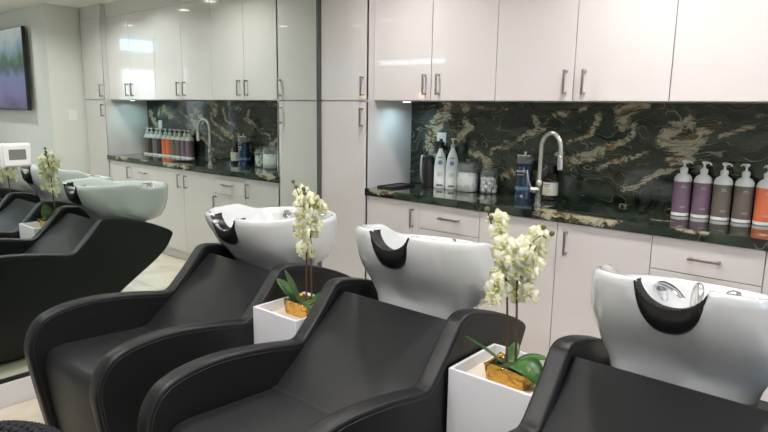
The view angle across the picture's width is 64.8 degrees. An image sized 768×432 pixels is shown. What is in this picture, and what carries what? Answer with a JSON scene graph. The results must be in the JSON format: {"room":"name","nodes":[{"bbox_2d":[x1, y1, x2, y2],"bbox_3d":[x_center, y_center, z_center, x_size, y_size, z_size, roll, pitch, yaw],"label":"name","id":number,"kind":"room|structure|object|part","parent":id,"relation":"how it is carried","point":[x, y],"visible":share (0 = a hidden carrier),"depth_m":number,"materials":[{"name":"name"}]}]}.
{"room":"salon","nodes":[
{"label":"salon","id":0,"kind":"room"},
{"bbox_2d":[0,397,44,423],"bbox_3d":[0.188,1.348,0.919,5.900,0.100,5.767,9,13,40],"label":"floor","id":1,"kind":"structure","parent":0,"point":[29,410],"depth_m":2.85,"materials":[{"name":"beige tile"}]},
{"bbox_2d":[0,420,62,431],"bbox_3d":[-1.268,0.904,1.857,0.667,0.397,0.667,9,13,40],"label":"knitted pouf","id":2,"kind":"object","parent":1,"relation":"on","point":[8,425],"visible":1,"depth_m":2.01,"materials":[{"name":"black"}]},
{"bbox_2d":[24,204,349,431],"bbox_3d":[-0.771,0.468,2.768,0.659,0.931,1.385,9,13,40],"label":"chair","id":3,"kind":"object","parent":1,"relation":"on","point":[93,362],"visible":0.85,"depth_m":2.58,"materials":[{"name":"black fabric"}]},
{"bbox_2d":[45,326,152,431],"bbox_3d":[-1.027,0.750,2.518,0.528,0.425,0.508,9,13,40],"label":"seat cushion","id":4,"kind":"object","parent":3,"relation":"on","point":[71,362],"depth_m":2.43,"materials":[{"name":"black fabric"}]},
{"bbox_3d":[-1.034,0.528,2.932,0.062,0.737,1.274,9,13,40],"label":"panel","id":5,"kind":"part","parent":3,"relation":"part of","materials":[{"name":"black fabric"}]},
{"bbox_3d":[-0.771,0.375,2.750,0.528,0.278,0.425,9,13,40],"label":"backrest","id":6,"kind":"part","parent":3,"relation":"part of","materials":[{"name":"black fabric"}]},
{"bbox_3d":[-0.583,0.602,2.552,0.062,0.737,1.274,9,13,40],"label":"panel","id":7,"kind":"part","parent":3,"relation":"part of","materials":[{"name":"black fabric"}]},
{"bbox_2d":[205,204,336,269],"bbox_3d":[-0.535,0.123,3.012,0.550,0.330,0.627,9,13,40],"label":"bowl","id":8,"kind":"object","parent":3,"relation":"on","point":[250,238],"depth_m":2.84,"materials":[{"name":"white ceramic"}]},
{"bbox_3d":[-0.519,0.024,3.207,0.068,0.107,0.197,3,10,12],"label":"mixer lever","id":9,"kind":"part","parent":3,"relation":"part of","materials":[{"name":"silver metal"}]},
{"bbox_2d":[253,292,313,343],"bbox_3d":[-0.353,0.679,2.581,0.266,0.622,0.286,9,13,40],"label":"planter box","id":10,"kind":"object","parent":1,"relation":"on","point":[271,321],"visible":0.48,"depth_m":2.46,"materials":[{"name":"white"}]},
{"bbox_2d":[272,307,300,319],"bbox_3d":[-0.349,0.418,2.534,0.242,0.012,0.262,9,13,40],"label":"tray","id":11,"kind":"object","parent":10,"relation":"on","point":[279,310],"depth_m":2.55,"materials":[{"name":"beige"}]},
{"bbox_2d":[276,179,327,317],"bbox_3d":[-0.315,0.130,2.506,0.261,0.565,0.168,9,13,40],"label":"orchid","id":12,"kind":"object","parent":10,"relation":"on","point":[309,207],"visible":0.98,"depth_m":2.48,"materials":[{"name":"white plant"}]},
{"bbox_3d":[-0.344,-0.053,2.521,0.078,0.061,0.022,-1,1,17],"label":"flower","id":13,"kind":"part","parent":12,"relation":"part of","materials":[{"name":"white plant"}]},
{"bbox_3d":[-0.338,0.377,2.538,0.151,0.068,0.111,9,13,40],"label":"pot","id":14,"kind":"part","parent":12,"relation":"part of","materials":[{"name":"gold metal"}]},
{"bbox_3d":[-0.342,0.028,2.453,0.075,0.059,0.021,-21,23,-15],"label":"flower","id":15,"kind":"part","parent":12,"relation":"part of","materials":[{"name":"white plant"}]},
{"bbox_3d":[-0.345,-0.014,2.472,0.075,0.059,0.021,-7,17,40],"label":"flower","id":16,"kind":"part","parent":12,"relation":"part of","materials":[{"name":"white plant"}]},
{"bbox_3d":[-0.340,-0.102,2.490,0.084,0.066,0.023,-8,-7,27],"label":"flower","id":17,"kind":"part","parent":12,"relation":"part of","materials":[{"name":"white plant"}]},
{"bbox_3d":[-0.346,0.111,2.507,0.057,0.503,0.017,-2,10,-15],"label":"stem","id":18,"kind":"part","parent":12,"relation":"part of","materials":[{"name":"brown"}]},
{"bbox_3d":[-0.329,-0.015,2.446,0.078,0.061,0.022,-7,9,-44],"label":"flower","id":19,"kind":"part","parent":12,"relation":"part of","materials":[{"name":"white plant"}]},
{"bbox_3d":[-0.337,-0.071,2.434,0.019,0.053,0.068,9,0,-30],"label":"flower","id":20,"kind":"part","parent":12,"relation":"part of","materials":[{"name":"white plant"}]},
{"bbox_3d":[-0.337,0.122,2.476,0.019,0.055,0.070,-8,-5,44],"label":"flower","id":21,"kind":"part","parent":12,"relation":"part of","materials":[{"name":"white plant"}]},
{"bbox_3d":[-0.336,0.059,2.466,0.077,0.061,0.022,13,12,-21],"label":"flower","id":22,"kind":"part","parent":12,"relation":"part of","materials":[{"name":"white plant"}]},
{"bbox_3d":[-0.317,-0.045,2.433,0.020,0.056,0.072,-11,34,-26],"label":"flower","id":23,"kind":"part","parent":12,"relation":"part of","materials":[{"name":"white plant"}]},
{"bbox_3d":[-0.316,0.058,2.454,0.020,0.056,0.071,0,23,-40],"label":"flower","id":24,"kind":"part","parent":12,"relation":"part of","materials":[{"name":"white plant"}]},
{"bbox_3d":[-0.324,0.152,2.541,0.080,0.063,0.022,-16,9,16],"label":"flower","id":25,"kind":"part","parent":12,"relation":"part of","materials":[{"name":"white plant"}]},
{"bbox_3d":[-0.314,0.035,2.477,0.080,0.063,0.022,-12,-3,14],"label":"flower","id":26,"kind":"part","parent":12,"relation":"part of","materials":[{"name":"white plant"}]},
{"bbox_3d":[-0.313,0.102,2.489,0.021,0.058,0.074,-18,28,-24],"label":"flower","id":27,"kind":"part","parent":12,"relation":"part of","materials":[{"name":"white plant"}]},
{"bbox_3d":[-0.309,0.127,2.502,0.035,0.473,0.017,-7,13,-38],"label":"stem","id":28,"kind":"part","parent":12,"relation":"part of","materials":[{"name":"brown"}]},
{"bbox_3d":[-0.304,-0.075,2.440,0.084,0.066,0.024,-17,-19,42],"label":"flower","id":29,"kind":"part","parent":12,"relation":"part of","materials":[{"name":"white plant"}]},
{"bbox_3d":[-0.315,0.139,2.518,0.022,0.062,0.080,-12,32,-19],"label":"flower","id":30,"kind":"part","parent":12,"relation":"part of","materials":[{"name":"white plant"}]},
{"bbox_3d":[-0.289,-0.008,2.454,0.080,0.063,0.022,-23,13,-31],"label":"flower","id":31,"kind":"part","parent":12,"relation":"part of","materials":[{"name":"white plant"}]},
{"bbox_3d":[-0.308,0.064,2.528,0.080,0.062,0.022,-6,3,11],"label":"flower","id":32,"kind":"part","parent":12,"relation":"part of","materials":[{"name":"white plant"}]},
{"bbox_3d":[-0.287,0.027,2.488,0.088,0.069,0.025,3,-7,19],"label":"flower","id":33,"kind":"part","parent":12,"relation":"part of","materials":[{"name":"white plant"}]},
{"bbox_3d":[-0.269,-0.052,2.474,0.024,0.067,0.086,-15,28,-20],"label":"flower","id":34,"kind":"part","parent":12,"relation":"part of","materials":[{"name":"white plant"}]},
{"bbox_3d":[-0.267,-0.038,2.523,0.081,0.064,0.023,5,5,20],"label":"flower","id":35,"kind":"part","parent":12,"relation":"part of","materials":[{"name":"white plant"}]},
{"bbox_2d":[137,224,525,431],"bbox_3d":[-0.048,0.557,2.195,0.659,0.975,1.445,9,13,40],"label":"chair","id":36,"kind":"object","parent":1,"relation":"on","point":[377,354],"visible":0.93,"depth_m":2.12,"materials":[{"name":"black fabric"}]},
{"bbox_2d":[171,388,328,431],"bbox_3d":[-0.324,0.865,1.927,0.528,0.425,0.508,9,13,40],"label":"seat cushion","id":37,"kind":"object","parent":36,"relation":"on","point":[246,409],"depth_m":1.99,"materials":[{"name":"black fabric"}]},
{"bbox_3d":[-0.330,0.643,2.340,0.062,0.737,1.274,9,13,40],"label":"panel","id":38,"kind":"part","parent":36,"relation":"part of","materials":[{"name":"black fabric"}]},
{"bbox_3d":[-0.067,0.490,2.159,0.528,0.278,0.425,9,13,40],"label":"backrest","id":39,"kind":"part","parent":36,"relation":"part of","materials":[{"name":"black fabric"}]},
{"bbox_3d":[0.121,0.717,1.961,0.062,0.737,1.274,9,13,40],"label":"panel","id":40,"kind":"part","parent":36,"relation":"part of","materials":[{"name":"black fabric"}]},
{"bbox_2d":[355,224,493,319],"bbox_3d":[0.198,0.230,2.455,0.550,0.330,0.627,9,4,40],"label":"bowl","id":41,"kind":"object","parent":36,"relation":"on","point":[413,276],"depth_m":2.24,"materials":[{"name":"white ceramic"}]},
{"bbox_2d":[321,0,411,278],"bbox_3d":[-0.133,-0.472,4.275,0.442,2.306,0.504,9,13,40],"label":"tall cabinet","id":42,"kind":"object","parent":1,"relation":"on","point":[366,141],"visible":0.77,"depth_m":4.08,"materials":[{"name":"white"}]},
{"bbox_3d":[-0.272,-0.091,4.184,0.438,1.378,0.019,9,13,40],"label":"door","id":43,"kind":"part","parent":42,"relation":"part of","materials":[{"name":"white paint"}]},
{"bbox_3d":[-0.256,-1.179,3.992,0.438,0.816,0.019,9,13,40],"label":"door","id":44,"kind":"part","parent":42,"relation":"part of","materials":[{"name":"white paint"}]},
{"bbox_3d":[-0.152,-0.644,3.952,0.011,0.125,0.037,9,13,40],"label":"handle","id":45,"kind":"part","parent":42,"relation":"part of","materials":[{"name":"silver metal"}]},
{"bbox_3d":[-0.145,-0.840,3.915,0.011,0.125,0.037,9,13,40],"label":"handle","id":46,"kind":"part","parent":42,"relation":"part of","materials":[{"name":"silver metal"}]},
{"bbox_3d":[0.040,-0.448,4.154,0.018,2.306,0.467,9,13,40],"label":"panel","id":47,"kind":"part","parent":42,"relation":"part of","materials":[{"name":"laminate"}]},
{"bbox_2d":[368,196,420,279],"bbox_3d":[0.187,0.288,4.126,0.425,0.871,0.494,9,13,40],"label":"base cabinet","id":48,"kind":"object","parent":1,"relation":"on","point":[402,216],"visible":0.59,"depth_m":3.90,"materials":[{"name":"white"}]},
{"bbox_3d":[0.171,0.012,3.789,0.011,0.120,0.037,9,13,40],"label":"handle","id":49,"kind":"part","parent":48,"relation":"part of","materials":[{"name":"silver metal"}]},
{"bbox_2d":[365,183,767,249],"bbox_3d":[1.078,-0.019,3.310,2.779,0.044,0.465,9,13,40],"label":"countertop","id":50,"kind":"structure","parent":48,"relation":"on","point":[749,235],"depth_m":3.17,"materials":[{"name":"stone"}]},
{"bbox_2d":[377,183,414,188],"bbox_3d":[0.083,-0.205,4.106,0.125,0.013,0.250,9,13,40],"label":"tray","id":51,"kind":"object","parent":50,"relation":"on","point":[395,185],"visible":1,"depth_m":4.09,"materials":[{"name":"black plastic"}]},
{"bbox_2d":[420,154,434,186],"bbox_3d":[0.303,-0.309,4.116,0.092,0.223,0.118,5,11,21],"label":"jug","id":52,"kind":"object","parent":50,"relation":"on","point":[427,173],"visible":0.97,"depth_m":4.09,"materials":[{"name":"black plastic"}]},
{"bbox_3d":[0.265,-0.317,4.093,0.055,0.201,0.017,-7,13,-37],"label":"handle","id":53,"kind":"part","parent":52,"relation":"part of","materials":[{"name":"silver metal"}]},
{"bbox_3d":[0.310,-0.402,4.112,0.060,0.027,0.060,9,13,40],"label":"lid","id":54,"kind":"part","parent":52,"relation":"part of","materials":[{"name":"black plastic"}]},
{"bbox_2d":[433,139,445,188],"bbox_3d":[0.379,-0.351,4.053,0.074,0.330,0.076,-7,12,-36],"label":"shampoo bottle","id":55,"kind":"object","parent":50,"relation":"on","point":[440,161],"visible":0.96,"depth_m":4.04,"materials":[{"name":"white"}]},
{"bbox_2d":[445,138,458,189],"bbox_3d":[0.452,-0.345,4.000,0.086,0.338,0.063,3,10,12],"label":"shampoo bottle","id":56,"kind":"object","parent":50,"relation":"on","point":[452,165],"visible":0.98,"depth_m":3.98,"materials":[{"name":"white"}]},
{"bbox_2d":[456,161,479,191],"bbox_3d":[0.544,-0.266,3.929,0.148,0.208,0.148,9,13,40],"label":"glass jar","id":57,"kind":"object","parent":50,"relation":"on","point":[466,182],"visible":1,"depth_m":3.89,"materials":[{"name":"clear glass"}]},
{"bbox_3d":[0.545,-0.356,3.913,0.140,0.026,0.140,9,13,40],"label":"lid","id":58,"kind":"part","parent":57,"relation":"part of","materials":[{"name":"clear glass"}]},
{"bbox_2d":[480,165,498,193],"bbox_3d":[0.669,-0.234,3.846,0.114,0.176,0.114,9,13,40],"label":"glass jar","id":59,"kind":"object","parent":50,"relation":"on","point":[488,184],"visible":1,"depth_m":3.84,"materials":[{"name":"clear glass"}]},
{"bbox_3d":[0.670,-0.309,3.833,0.106,0.022,0.106,9,13,40],"label":"lid","id":60,"kind":"part","parent":59,"relation":"part of","materials":[{"name":"clear glass"}]},
{"bbox_2d":[513,151,534,198],"bbox_3d":[0.855,-0.253,3.681,0.120,0.281,0.120,9,13,40],"label":"jar","id":61,"kind":"object","parent":50,"relation":"on","point":[522,188],"visible":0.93,"depth_m":3.65,"materials":[{"name":"blue glass"}]},
{"bbox_3d":[0.857,-0.377,3.659,0.106,0.029,0.106,9,13,40],"label":"lid","id":62,"kind":"part","parent":61,"relation":"part of","materials":[{"name":"silver metal"}]},
{"bbox_2d":[526,131,563,205],"bbox_3d":[0.897,-0.261,3.341,0.211,0.416,0.075,9,13,40],"label":"kitchen faucet","id":63,"kind":"object","parent":50,"relation":"on","point":[538,188],"visible":1,"depth_m":3.36,"materials":[{"name":"silver metal"}]},
{"bbox_3d":[0.833,-0.193,3.393,0.077,0.130,0.038,1,10,3],"label":"lever handle","id":64,"kind":"part","parent":63,"relation":"part of","materials":[{"name":"silver metal"}]},
{"bbox_2d":[542,166,558,200],"bbox_3d":[0.991,-0.196,3.606,0.094,0.199,0.094,9,13,40],"label":"bottle","id":65,"kind":"object","parent":50,"relation":"on","point":[550,181],"visible":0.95,"depth_m":3.58,"materials":[{"name":"brown glass"}]},
{"bbox_2d":[565,210,631,218],"bbox_3d":[1.142,0.071,3.278,0.472,0.121,0.292,9,13,40],"label":"undermount sink","id":66,"kind":"object","parent":50,"relation":"in","point":[565,210],"visible":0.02,"depth_m":3.40,"materials":[{"name":"silver metal"}]},
{"bbox_2d":[671,160,693,215],"bbox_3d":[1.538,-0.145,3.118,0.086,0.285,0.086,9,13,40],"label":"pump bottle","id":67,"kind":"object","parent":50,"relation":"on","point":[682,187],"visible":1,"depth_m":3.09,"materials":[{"name":"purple plastic"}]},
{"bbox_2d":[690,161,712,218],"bbox_3d":[1.611,-0.134,3.061,0.086,0.285,0.086,9,13,40],"label":"pump bottle","id":68,"kind":"object","parent":50,"relation":"on","point":[702,184],"visible":1,"depth_m":3.04,"materials":[{"name":"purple plastic"}]},
{"bbox_2d":[710,162,732,220],"bbox_3d":[1.678,-0.122,2.999,0.086,0.285,0.086,9,13,40],"label":"pump bottle","id":69,"kind":"object","parent":50,"relation":"on","point":[723,184],"visible":1,"depth_m":2.97,"materials":[{"name":"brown plastic"}]},
{"bbox_2d":[731,164,754,222],"bbox_3d":[1.751,-0.111,2.943,0.086,0.285,0.086,9,13,40],"label":"pump bottle","id":70,"kind":"object","parent":50,"relation":"on","point":[744,189],"visible":1,"depth_m":2.92,"materials":[{"name":"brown plastic"}]},
{"bbox_2d":[752,165,767,225],"bbox_3d":[1.819,-0.099,2.881,0.086,0.285,0.086,9,13,40],"label":"pump bottle","id":71,"kind":"object","parent":50,"relation":"on","point":[760,212],"visible":1,"depth_m":2.86,"materials":[{"name":"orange plastic"}]},
{"bbox_2d":[419,203,479,241],"bbox_3d":[0.515,0.342,3.850,0.439,0.871,0.494,9,13,40],"label":"base cabinet","id":72,"kind":"object","parent":1,"relation":"on","point":[434,220],"visible":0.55,"depth_m":3.62,"materials":[{"name":"white"}]},
{"bbox_3d":[0.382,0.022,3.608,0.145,0.011,0.037,9,13,40],"label":"handle","id":73,"kind":"part","parent":72,"relation":"part of","materials":[{"name":"silver metal"}]},
{"bbox_3d":[0.384,0.399,3.705,0.435,0.601,0.019,9,13,40],"label":"door","id":74,"kind":"part","parent":72,"relation":"part of","materials":[{"name":"white paint"}]},
{"bbox_2d":[446,343,544,431],"bbox_3d":[0.409,0.794,2.024,0.294,0.613,0.286,9,13,40],"label":"planter box","id":75,"kind":"object","parent":1,"relation":"on","point":[475,403],"visible":0.52,"depth_m":1.91,"materials":[{"name":"white"}]},
{"bbox_2d":[467,356,535,393],"bbox_3d":[0.413,0.537,1.979,0.270,0.012,0.262,9,13,40],"label":"tray","id":76,"kind":"object","parent":75,"relation":"on","point":[477,368],"depth_m":1.94,"materials":[{"name":"beige"}]},
{"bbox_2d":[465,207,554,390],"bbox_3d":[0.430,0.253,1.931,0.258,0.565,0.209,9,13,40],"label":"orchid","id":77,"kind":"object","parent":75,"relation":"on","point":[513,260],"visible":0.98,"depth_m":1.91,"materials":[{"name":"white plant"}]},
{"bbox_3d":[0.347,0.258,1.917,0.019,0.054,0.069,5,-11,-41],"label":"flower","id":78,"kind":"part","parent":77,"relation":"part of","materials":[{"name":"white plant"}]},
{"bbox_3d":[0.351,0.221,1.912,0.086,0.067,0.024,-4,1,-18],"label":"flower","id":79,"kind":"part","parent":77,"relation":"part of","materials":[{"name":"white plant"}]},
{"bbox_3d":[0.355,0.194,1.885,0.021,0.060,0.077,-2,9,-22],"label":"flower","id":80,"kind":"part","parent":77,"relation":"part of","materials":[{"name":"white plant"}]},
{"bbox_3d":[0.365,0.232,1.945,0.091,0.499,0.009,0,10,-3],"label":"stem","id":81,"kind":"part","parent":77,"relation":"part of","materials":[{"name":"brown"}]},
{"bbox_3d":[0.371,0.096,1.925,0.073,0.057,0.020,-19,5,4],"label":"flower","id":82,"kind":"part","parent":77,"relation":"part of","materials":[{"name":"white plant"}]},
{"bbox_3d":[0.359,0.006,1.901,0.080,0.062,0.022,-7,2,29],"label":"flower","id":83,"kind":"part","parent":77,"relation":"part of","materials":[{"name":"white plant"}]},
{"bbox_3d":[0.368,0.171,1.913,0.073,0.057,0.020,-10,15,7],"label":"flower","id":84,"kind":"part","parent":77,"relation":"part of","materials":[{"name":"white plant"}]},
{"bbox_3d":[0.357,0.038,1.903,0.074,0.058,0.020,0,-7,-17],"label":"flower","id":85,"kind":"part","parent":77,"relation":"part of","materials":[{"name":"white plant"}]},
{"bbox_3d":[0.364,0.221,1.925,0.088,0.069,0.024,8,-6,3],"label":"flower","id":86,"kind":"part","parent":77,"relation":"part of","materials":[{"name":"white plant"}]},
{"bbox_3d":[0.377,0.155,1.907,0.072,0.057,0.020,22,-11,-15],"label":"flower","id":87,"kind":"part","parent":77,"relation":"part of","materials":[{"name":"white plant"}]},
{"bbox_3d":[0.364,0.030,1.929,0.024,0.069,0.088,-13,5,-3],"label":"flower","id":88,"kind":"part","parent":77,"relation":"part of","materials":[{"name":"white plant"}]},
{"bbox_3d":[0.366,0.129,1.873,0.075,0.059,0.021,26,32,32],"label":"flower","id":89,"kind":"part","parent":77,"relation":"part of","materials":[{"name":"white plant"}]},
{"bbox_3d":[0.375,0.081,1.883,0.085,0.067,0.024,13,9,26],"label":"flower","id":90,"kind":"part","parent":77,"relation":"part of","materials":[{"name":"white plant"}]},
{"bbox_3d":[0.409,0.501,1.948,0.151,0.068,0.111,9,13,40],"label":"pot","id":91,"kind":"part","parent":77,"relation":"part of","materials":[{"name":"gold metal"}]},
{"bbox_3d":[0.403,0.139,1.893,0.078,0.061,0.022,-18,10,24],"label":"flower","id":92,"kind":"part","parent":77,"relation":"part of","materials":[{"name":"white plant"}]},
{"bbox_3d":[0.430,0.226,1.971,0.082,0.064,0.023,19,-5,-39],"label":"flower","id":93,"kind":"part","parent":77,"relation":"part of","materials":[{"name":"white plant"}]},
{"bbox_3d":[0.415,0.166,1.903,0.087,0.069,0.024,15,-5,-41],"label":"flower","id":94,"kind":"part","parent":77,"relation":"part of","materials":[{"name":"white plant"}]},
{"bbox_3d":[0.432,0.250,1.977,0.024,0.069,0.088,1,-10,-30],"label":"flower","id":95,"kind":"part","parent":77,"relation":"part of","materials":[{"name":"white plant"}]},
{"bbox_3d":[0.439,0.086,1.905,0.084,0.066,0.024,-4,-7,-32],"label":"flower","id":96,"kind":"part","parent":77,"relation":"part of","materials":[{"name":"white plant"}]},
{"bbox_3d":[0.448,0.246,1.947,0.076,0.060,0.021,-27,31,-34],"label":"flower","id":97,"kind":"part","parent":77,"relation":"part of","materials":[{"name":"white plant"}]},
{"bbox_3d":[0.441,0.116,1.872,0.076,0.060,0.021,10,0,-22],"label":"flower","id":98,"kind":"part","parent":77,"relation":"part of","materials":[{"name":"white plant"}]},
{"bbox_3d":[0.463,0.198,1.940,0.071,0.055,0.020,-10,25,-37],"label":"flower","id":99,"kind":"part","parent":77,"relation":"part of","materials":[{"name":"white plant"}]},
{"bbox_3d":[0.462,0.238,1.906,0.023,0.064,0.082,-9,31,-31],"label":"flower","id":100,"kind":"part","parent":77,"relation":"part of","materials":[{"name":"white plant"}]},
{"bbox_3d":[0.464,0.271,1.934,0.087,0.430,0.012,3,10,11],"label":"stem","id":101,"kind":"part","parent":77,"relation":"part of","materials":[{"name":"brown"}]},
{"bbox_3d":[0.463,0.080,1.924,0.068,0.053,0.019,21,29,33],"label":"flower","id":102,"kind":"part","parent":77,"relation":"part of","materials":[{"name":"white plant"}]},
{"bbox_3d":[0.462,0.164,1.899,0.067,0.053,0.019,34,18,37],"label":"flower","id":103,"kind":"part","parent":77,"relation":"part of","materials":[{"name":"white plant"}]},
{"bbox_3d":[0.461,0.105,1.908,0.024,0.069,0.088,-4,14,-1],"label":"flower","id":104,"kind":"part","parent":77,"relation":"part of","materials":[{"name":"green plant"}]},
{"bbox_3d":[0.471,0.139,1.898,0.077,0.060,0.021,12,-8,3],"label":"flower","id":105,"kind":"part","parent":77,"relation":"part of","materials":[{"name":"white plant"}]},
{"bbox_3d":[0.485,0.057,1.918,0.021,0.059,0.075,18,10,-22],"label":"flower","id":106,"kind":"part","parent":77,"relation":"part of","materials":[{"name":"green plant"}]},
{"bbox_3d":[0.496,0.053,1.933,0.081,0.064,0.023,19,11,6],"label":"flower","id":107,"kind":"part","parent":77,"relation":"part of","materials":[{"name":"white plant"}]},
{"bbox_3d":[0.487,0.103,1.927,0.081,0.064,0.023,-2,9,43],"label":"flower","id":108,"kind":"part","parent":77,"relation":"part of","materials":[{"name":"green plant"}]},
{"bbox_2d":[476,211,652,356],"bbox_3d":[1.043,0.431,3.407,0.951,0.865,0.494,9,13,40],"label":"base cabinet","id":109,"kind":"object","parent":1,"relation":"on","point":[563,307],"visible":0.44,"depth_m":3.18,"materials":[{"name":"white"}]},
{"bbox_3d":[0.732,0.376,3.400,0.470,0.763,0.019,9,13,40],"label":"door","id":110,"kind":"part","parent":109,"relation":"part of","materials":[{"name":"white paint"}]},
{"bbox_3d":[0.941,0.141,3.144,0.011,0.125,0.037,9,13,40],"label":"handle","id":111,"kind":"part","parent":109,"relation":"part of","materials":[{"name":"silver metal"}]},
{"bbox_3d":[1.093,0.435,3.096,0.474,0.763,0.019,9,13,40],"label":"door","id":112,"kind":"part","parent":109,"relation":"part of","materials":[{"name":"white paint"}]},
{"bbox_2d":[508,264,767,431],"bbox_3d":[0.686,0.678,1.579,0.659,0.975,1.445,9,13,40],"label":"chair","id":113,"kind":"object","parent":1,"relation":"on","point":[670,354],"visible":1,"depth_m":1.66,"materials":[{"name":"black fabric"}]},
{"bbox_3d":[0.403,0.763,1.724,0.062,0.737,1.274,9,13,40],"label":"panel","id":114,"kind":"part","parent":113,"relation":"part of","materials":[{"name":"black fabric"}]},
{"bbox_3d":[0.667,0.610,1.542,0.528,0.278,0.425,9,13,40],"label":"backrest","id":115,"kind":"part","parent":113,"relation":"part of","materials":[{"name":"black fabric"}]},
{"bbox_3d":[0.954,0.284,2.043,0.063,0.114,0.188,3,10,10],"label":"mixer lever","id":116,"kind":"part","parent":113,"relation":"part of","materials":[{"name":"silver metal"}]},
{"bbox_2d":[590,264,767,407],"bbox_3d":[0.932,0.351,1.839,0.550,0.330,0.627,9,4,40],"label":"bowl","id":117,"kind":"object","parent":113,"relation":"on","point":[666,342],"depth_m":1.66,"materials":[{"name":"white ceramic"}]},
{"bbox_3d":[1.148,0.263,1.984,0.049,0.041,0.050,0,10,-7],"label":"diverter knob","id":118,"kind":"part","parent":113,"relation":"part of","materials":[{"name":"silver metal"}]},
{"bbox_2d":[649,235,767,293],"bbox_3d":[1.581,0.516,2.954,0.466,0.871,0.494,9,13,40],"label":"base cabinet","id":119,"kind":"object","parent":1,"relation":"on","point":[743,268],"visible":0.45,"depth_m":2.72,"materials":[{"name":"white"}]},
{"bbox_3d":[1.440,0.202,2.721,0.135,0.011,0.037,9,13,40],"label":"handle","id":120,"kind":"part","parent":119,"relation":"part of","materials":[{"name":"silver metal"}]},
{"bbox_3d":[1.450,0.573,2.809,0.462,0.601,0.019,9,13,40],"label":"door","id":121,"kind":"part","parent":119,"relation":"part of","materials":[{"name":"white paint"}]},
{"bbox_2d":[760,251,767,401],"bbox_3d":[1.934,0.574,2.658,0.463,0.871,0.494,9,13,40],"label":"base cabinet","id":122,"kind":"object","parent":1,"relation":"on","point":[764,397],"visible":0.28,"depth_m":2.59,"materials":[{"name":"white"}]},
{"bbox_2d":[542,102,767,103],"bbox_3d":[1.258,-0.382,3.502,3.796,2.440,0.078,9,13,40],"label":"wall","id":123,"kind":"structure","parent":0,"point":[542,102],"depth_m":2.99,"materials":[{"name":"white"}]},
{"bbox_2d":[374,0,508,101],"bbox_3d":[0.404,-1.124,3.735,0.900,0.817,0.452,9,13,40],"label":"upper cabinet","id":124,"kind":"object","parent":123,"relation":"attached to","point":[426,50],"visible":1,"depth_m":3.59,"materials":[{"name":"white"}]},
{"bbox_3d":[0.119,-1.130,3.742,0.456,0.814,0.019,9,13,40],"label":"door","id":125,"kind":"part","parent":124,"relation":"part of","materials":[{"name":"white paint"}]},
{"bbox_3d":[0.240,-0.793,3.654,0.011,0.125,0.037,9,13,40],"label":"handle","id":126,"kind":"part","parent":124,"relation":"part of","materials":[{"name":"silver metal"}]},
{"bbox_3d":[0.315,-0.781,3.592,0.011,0.125,0.037,9,13,40],"label":"handle","id":127,"kind":"part","parent":124,"relation":"part of","materials":[{"name":"silver metal"}]},
{"bbox_3d":[0.462,-1.074,3.454,0.439,0.814,0.019,9,13,40],"label":"door","id":128,"kind":"part","parent":124,"relation":"part of","materials":[{"name":"white paint"}]},
{"bbox_2d":[410,102,767,220],"bbox_3d":[1.237,-0.330,3.439,2.741,0.616,0.012,9,13,40],"label":"backsplash","id":129,"kind":"structure","parent":123,"relation":"attached to","point":[631,155],"depth_m":3.42,"materials":[{"name":"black stone"}]},
{"bbox_2d":[436,141,443,149],"bbox_3d":[0.379,-0.362,4.137,0.052,0.298,0.032,9,13,40],"label":"power adapter","id":130,"kind":"object","parent":129,"relation":"attached to","point":[437,142],"visible":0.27,"depth_m":4.11,"materials":[{"name":"black plastic"}]},
{"bbox_2d":[437,132,445,144],"bbox_3d":[0.392,-0.526,4.125,0.074,0.086,0.009,9,13,40],"label":"wall outlet","id":131,"kind":"object","parent":129,"relation":"attached to","point":[440,135],"visible":0.77,"depth_m":4.12,"materials":[{"name":"white plastic"}]},
{"bbox_2d":[495,0,682,102],"bbox_3d":[1.095,-1.011,3.155,0.916,0.817,0.452,9,13,40],"label":"upper cabinet","id":132,"kind":"object","parent":123,"relation":"attached to","point":[573,51],"visible":1,"depth_m":3.01,"materials":[{"name":"white"}]},
{"bbox_3d":[0.802,-1.018,3.168,0.449,0.814,0.019,9,13,40],"label":"door","id":133,"kind":"part","parent":132,"relation":"part of","materials":[{"name":"white paint"}]},
{"bbox_3d":[0.920,-0.682,3.083,0.011,0.125,0.037,9,13,40],"label":"handle","id":134,"kind":"part","parent":132,"relation":"part of","materials":[{"name":"silver metal"}]},
{"bbox_3d":[0.995,-0.670,3.021,0.011,0.125,0.037,9,13,40],"label":"handle","id":135,"kind":"part","parent":132,"relation":"part of","materials":[{"name":"silver metal"}]},
{"bbox_3d":[1.150,-0.961,2.876,0.460,0.814,0.019,9,13,40],"label":"door","id":136,"kind":"part","parent":132,"relation":"part of","materials":[{"name":"white paint"}]},
{"bbox_2d":[669,0,767,102],"bbox_3d":[1.794,-0.896,2.567,0.924,0.817,0.452,9,13,40],"label":"upper cabinet","id":137,"kind":"object","parent":123,"relation":"attached to","point":[721,46],"visible":1,"depth_m":2.63,"materials":[{"name":"white"}]},
{"bbox_3d":[-1.998,-0.264,2.551,0.094,2.440,5.567,9,13,40],"label":"wall","id":138,"kind":"structure","parent":0,"visible":0},
{"bbox_2d":[0,376,35,408],"bbox_3d":[-2.097,0.910,2.571,0.022,0.118,4.980,9,13,40],"label":"baseboard","id":139,"kind":"structure","parent":138,"relation":"attached to","point":[20,390],"depth_m":2.92,"materials":[{"name":"white"}]},
{"bbox_2d":[0,0,322,383],"bbox_3d":[-2.068,-0.293,2.372,0.019,2.318,5.015,9,13,40],"label":"wall mirror","id":140,"kind":"object","parent":138,"relation":"attached to","point":[139,119],"visible":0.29,"depth_m":3.24,"materials":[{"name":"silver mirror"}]},
{"bbox_2d":[0,143,31,167],"bbox_3d":[-1.699,-0.281,2.797,0.029,0.112,0.132,9,13,40],"label":"thermostat","id":141,"kind":"object","parent":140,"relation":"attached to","point":[12,155],"visible":1,"depth_m":2.78,"materials":[{"name":"white plastic"}]}
]}

